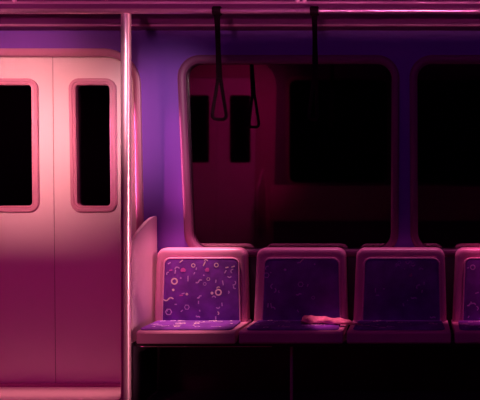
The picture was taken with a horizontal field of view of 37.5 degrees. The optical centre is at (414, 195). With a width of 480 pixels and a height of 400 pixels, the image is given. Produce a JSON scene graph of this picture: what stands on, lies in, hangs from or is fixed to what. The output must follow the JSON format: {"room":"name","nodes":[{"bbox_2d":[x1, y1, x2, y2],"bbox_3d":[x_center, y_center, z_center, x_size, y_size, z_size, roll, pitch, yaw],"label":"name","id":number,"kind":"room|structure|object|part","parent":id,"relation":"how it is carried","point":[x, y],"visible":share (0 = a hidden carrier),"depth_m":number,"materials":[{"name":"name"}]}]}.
{"room":"subway car interior","nodes":[
{"label":"subway car interior","id":0,"kind":"room"},
{"bbox_2d":[0,31,479,253],"bbox_3d":[-0.550,0.040,3.565,5.500,2.000,0.130,0,0,0],"label":"wall","id":1,"kind":"structure","parent":0,"point":[158,56],"depth_m":3.51,"materials":[{"name":"paint"}]},
{"bbox_2d":[0,387,120,399],"bbox_3d":[-1.978,1.032,3.455,0.964,0.016,0.230,0,0,0],"label":"trim","id":2,"kind":"structure","parent":1,"relation":"attached to","point":[6,393],"depth_m":3.46,"materials":[{"name":"pink metal"}]},
{"bbox_2d":[0,48,143,386],"bbox_3d":[-1.952,0.115,3.580,1.043,1.890,0.170,0,0,0],"label":"door","id":3,"kind":"structure","parent":1,"relation":"in","point":[60,256],"depth_m":3.60,"materials":[{"name":"pink metal"}]},
{"bbox_2d":[0,0,479,30],"bbox_3d":[-0.550,-0.975,3.395,5.500,0.210,0.310,0,0,0],"label":"trim","id":4,"kind":"structure","parent":1,"relation":"attached to","point":[4,18],"depth_m":3.41,"materials":[{"name":"metal"}]},
{"bbox_2d":[0,24,479,25],"bbox_3d":[-0.550,-0.878,3.424,5.500,0.011,0.011,0,0,0],"label":"trim","id":5,"kind":"structure","parent":1,"relation":"attached to","point":[0,24],"depth_m":3.42,"materials":[{"name":"metal"}]},
{"bbox_2d":[177,55,399,256],"bbox_3d":[-0.666,-0.209,3.541,1.170,1.066,0.102,0,0,0],"label":"window","id":6,"kind":"structure","parent":1,"relation":"in","point":[191,62],"depth_m":3.51,"materials":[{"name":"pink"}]},
{"bbox_2d":[157,347,479,390],"bbox_3d":[0.395,0.890,3.575,3.610,0.300,0.040,0,0,0],"label":"seat base","id":7,"kind":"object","parent":1,"relation":"attached to","point":[178,368],"depth_m":3.56,"materials":[{"name":"black metal"}]},
{"bbox_2d":[248,257,454,329],"bbox_3d":[0.414,0.532,3.567,3.571,0.415,0.027,0,0,0],"label":"trim","id":8,"kind":"structure","parent":1,"relation":"attached to","point":[351,261],"depth_m":3.55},
{"bbox_2d":[409,55,479,256],"bbox_3d":[0.601,-0.209,3.541,1.261,1.066,0.102,0,0,0],"label":"window","id":9,"kind":"structure","parent":1,"relation":"in","point":[424,61],"depth_m":3.51,"materials":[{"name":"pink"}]},
{"bbox_2d":[146,391,479,399],"bbox_3d":[-0.550,1.070,1.730,5.600,0.060,3.860,0,0,0],"label":"floor","id":10,"kind":"structure","parent":0,"point":[159,395],"depth_m":3.47,"materials":[{"name":"rubber"}]},
{"bbox_2d":[121,13,130,399],"bbox_3d":[-1.389,0.083,3.200,0.100,1.914,0.100,0,0,0],"label":"pole","id":11,"kind":"object","parent":10,"relation":"on","point":[125,17],"visible":1,"depth_m":3.18,"materials":[{"name":"metal"}]},
{"bbox_2d":[131,216,156,399],"bbox_3d":[-1.380,0.573,3.392,0.016,0.934,0.327,0,0,0],"label":"end panel","id":12,"kind":"object","parent":10,"relation":"on","point":[144,240],"visible":0.77,"depth_m":3.37,"materials":[{"name":"plastic"}]},
{"bbox_3d":[-1.380,0.877,3.401,0.013,0.325,0.298,0,0,0],"label":"kick plate","id":13,"kind":"part","parent":12,"relation":"part of","materials":[{"name":"black metal"}]},
{"bbox_2d":[135,330,479,399],"bbox_3d":[-0.333,0.876,3.393,2.068,0.328,0.293,0,0,0],"label":"support beam","id":14,"kind":"structure","parent":10,"relation":"on","point":[237,344],"depth_m":3.25,"materials":[{"name":"metal"}]},
{"bbox_2d":[136,247,251,343],"bbox_3d":[-1.115,0.491,3.374,0.496,0.439,0.348,0,0,0],"label":"seat","id":15,"kind":"object","parent":14,"relation":"on","point":[202,294],"visible":1,"depth_m":3.45,"materials":[{"name":"fabric"}]},
{"bbox_2d":[141,320,240,329],"bbox_3d":[-1.117,0.648,3.340,0.450,0.013,0.220,0,0,0],"label":"seat cushion","id":16,"kind":"object","parent":15,"relation":"on","point":[157,324],"depth_m":3.31,"materials":[{"name":"fabric"}]},
{"bbox_3d":[-1.104,0.681,3.370,0.473,0.059,0.340,0,0,0],"label":"seat","id":17,"kind":"part","parent":15,"relation":"part of","materials":[{"name":"purple fabric"}]},
{"bbox_2d":[163,258,240,319],"bbox_3d":[-1.109,0.490,3.460,0.409,0.338,0.022,0,0,0],"label":"backrest cushion","id":18,"kind":"object","parent":15,"relation":"on","point":[193,288],"depth_m":3.45,"materials":[{"name":"fabric"}]},
{"bbox_3d":[-0.612,0.883,3.300,0.017,0.313,0.017,0,0,0],"label":"leg","id":19,"kind":"part","parent":14,"relation":"part of","materials":[{"name":"black metal"}]},
{"bbox_2d":[239,247,348,343],"bbox_3d":[-0.597,0.491,3.374,0.500,0.439,0.348,0,0,0],"label":"seat","id":20,"kind":"object","parent":14,"relation":"on","point":[292,283],"visible":0.87,"depth_m":3.45,"materials":[{"name":"fabric"}]},
{"bbox_2d":[247,320,339,329],"bbox_3d":[-0.597,0.648,3.340,0.450,0.013,0.220,0,0,0],"label":"seat cushion","id":21,"kind":"object","parent":20,"relation":"on","point":[257,324],"depth_m":3.30,"materials":[{"name":"fabric"}]},
{"bbox_3d":[-0.597,0.681,3.370,0.500,0.059,0.340,0,0,0],"label":"seat","id":22,"kind":"part","parent":20,"relation":"part of","materials":[{"name":"purple fabric"}]},
{"bbox_2d":[263,259,339,319],"bbox_3d":[-0.590,0.490,3.460,0.409,0.338,0.022,0,0,0],"label":"backrest cushion","id":23,"kind":"object","parent":20,"relation":"on","point":[293,289],"depth_m":3.45,"materials":[{"name":"fabric"}]},
{"bbox_2d":[301,315,360,324],"bbox_3d":[-0.419,0.619,3.335,0.305,0.043,0.067,0,0,3],"label":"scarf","id":24,"kind":"object","parent":20,"relation":"on","point":[309,319],"visible":1,"depth_m":3.32,"materials":[{"name":"fabric"}]},
{"bbox_2d":[347,247,450,343],"bbox_3d":[-0.078,0.491,3.374,0.500,0.439,0.348,0,0,0],"label":"seat","id":25,"kind":"object","parent":14,"relation":"on","point":[400,295],"visible":0.99,"depth_m":3.45,"materials":[{"name":"fabric"}]},
{"bbox_2d":[353,320,444,329],"bbox_3d":[-0.078,0.648,3.340,0.450,0.013,0.220,0,0,0],"label":"seat cushion","id":26,"kind":"object","parent":25,"relation":"on","point":[365,324],"depth_m":3.31,"materials":[{"name":"fabric"}]},
{"bbox_3d":[-0.078,0.681,3.370,0.500,0.059,0.340,0,0,0],"label":"seat","id":27,"kind":"part","parent":25,"relation":"part of","materials":[{"name":"purple fabric"}]},
{"bbox_2d":[363,259,439,319],"bbox_3d":[-0.070,0.490,3.460,0.409,0.338,0.022,0,0,0],"label":"backrest cushion","id":28,"kind":"object","parent":25,"relation":"on","point":[393,289],"depth_m":3.45,"materials":[{"name":"fabric"}]},
{"bbox_2d":[451,247,479,343],"bbox_3d":[0.442,0.491,3.374,0.500,0.439,0.348,0,0,0],"label":"seat","id":29,"kind":"object","parent":14,"relation":"on","point":[465,322],"visible":1,"depth_m":3.45,"materials":[{"name":"plastic"}]},
{"bbox_3d":[0.442,0.681,3.370,0.500,0.059,0.340,0,0,0],"label":"seat","id":30,"kind":"part","parent":29,"relation":"part of","materials":[{"name":"purple fabric"}]},
{"bbox_2d":[458,320,479,329],"bbox_3d":[0.442,0.648,3.340,0.450,0.013,0.220,0,0,0],"label":"seat cushion","id":31,"kind":"object","parent":29,"relation":"on","point":[462,324],"depth_m":3.33,"materials":[{"name":"fabric"}]},
{"bbox_2d":[463,259,479,319],"bbox_3d":[0.450,0.490,3.460,0.409,0.338,0.022,0,0,0],"label":"backrest cushion","id":32,"kind":"object","parent":29,"relation":"on","point":[471,267],"depth_m":3.45,"materials":[{"name":"fabric"}]},
{"bbox_3d":[-0.550,-1.105,1.675,5.600,0.050,3.850,0,0,0],"label":"ceiling","id":33,"kind":"structure","parent":0,"visible":0},
{"bbox_2d":[0,0,479,3],"bbox_3d":[-0.550,-0.979,3.040,5.500,0.203,0.020,0,0,0],"label":"rail","id":34,"kind":"object","parent":33,"relation":"attached to","point":[12,1],"visible":1,"depth_m":3.04,"materials":[{"name":"metal"}]},
{"bbox_3d":[-3.325,-0.020,1.700,0.050,2.120,3.800,0,0,0],"label":"wall","id":35,"kind":"structure","parent":0,"visible":0},
{"bbox_2d":[0,8,479,13],"bbox_3d":[-0.550,-0.889,3.200,5.500,0.025,0.025,0,0,0],"label":"grab rail","id":36,"kind":"object","parent":35,"relation":"attached to","point":[2,10],"visible":1,"depth_m":3.19,"materials":[{"name":"metal"}]},
{"bbox_2d":[210,6,227,120],"bbox_3d":[-0.940,-0.636,3.200,0.077,0.551,0.045,0,0,0],"label":"strap","id":37,"kind":"object","parent":36,"relation":"hanging from","point":[216,13],"visible":1,"depth_m":3.20,"materials":[{"name":"plastic"}]},
{"bbox_2d":[307,6,318,120],"bbox_3d":[-0.487,-0.636,3.200,0.049,0.551,0.080,0,0,0],"label":"strap","id":38,"kind":"object","parent":36,"relation":"hanging from","point":[314,13],"visible":1,"depth_m":3.20,"materials":[{"name":"plastic"}]}
]}

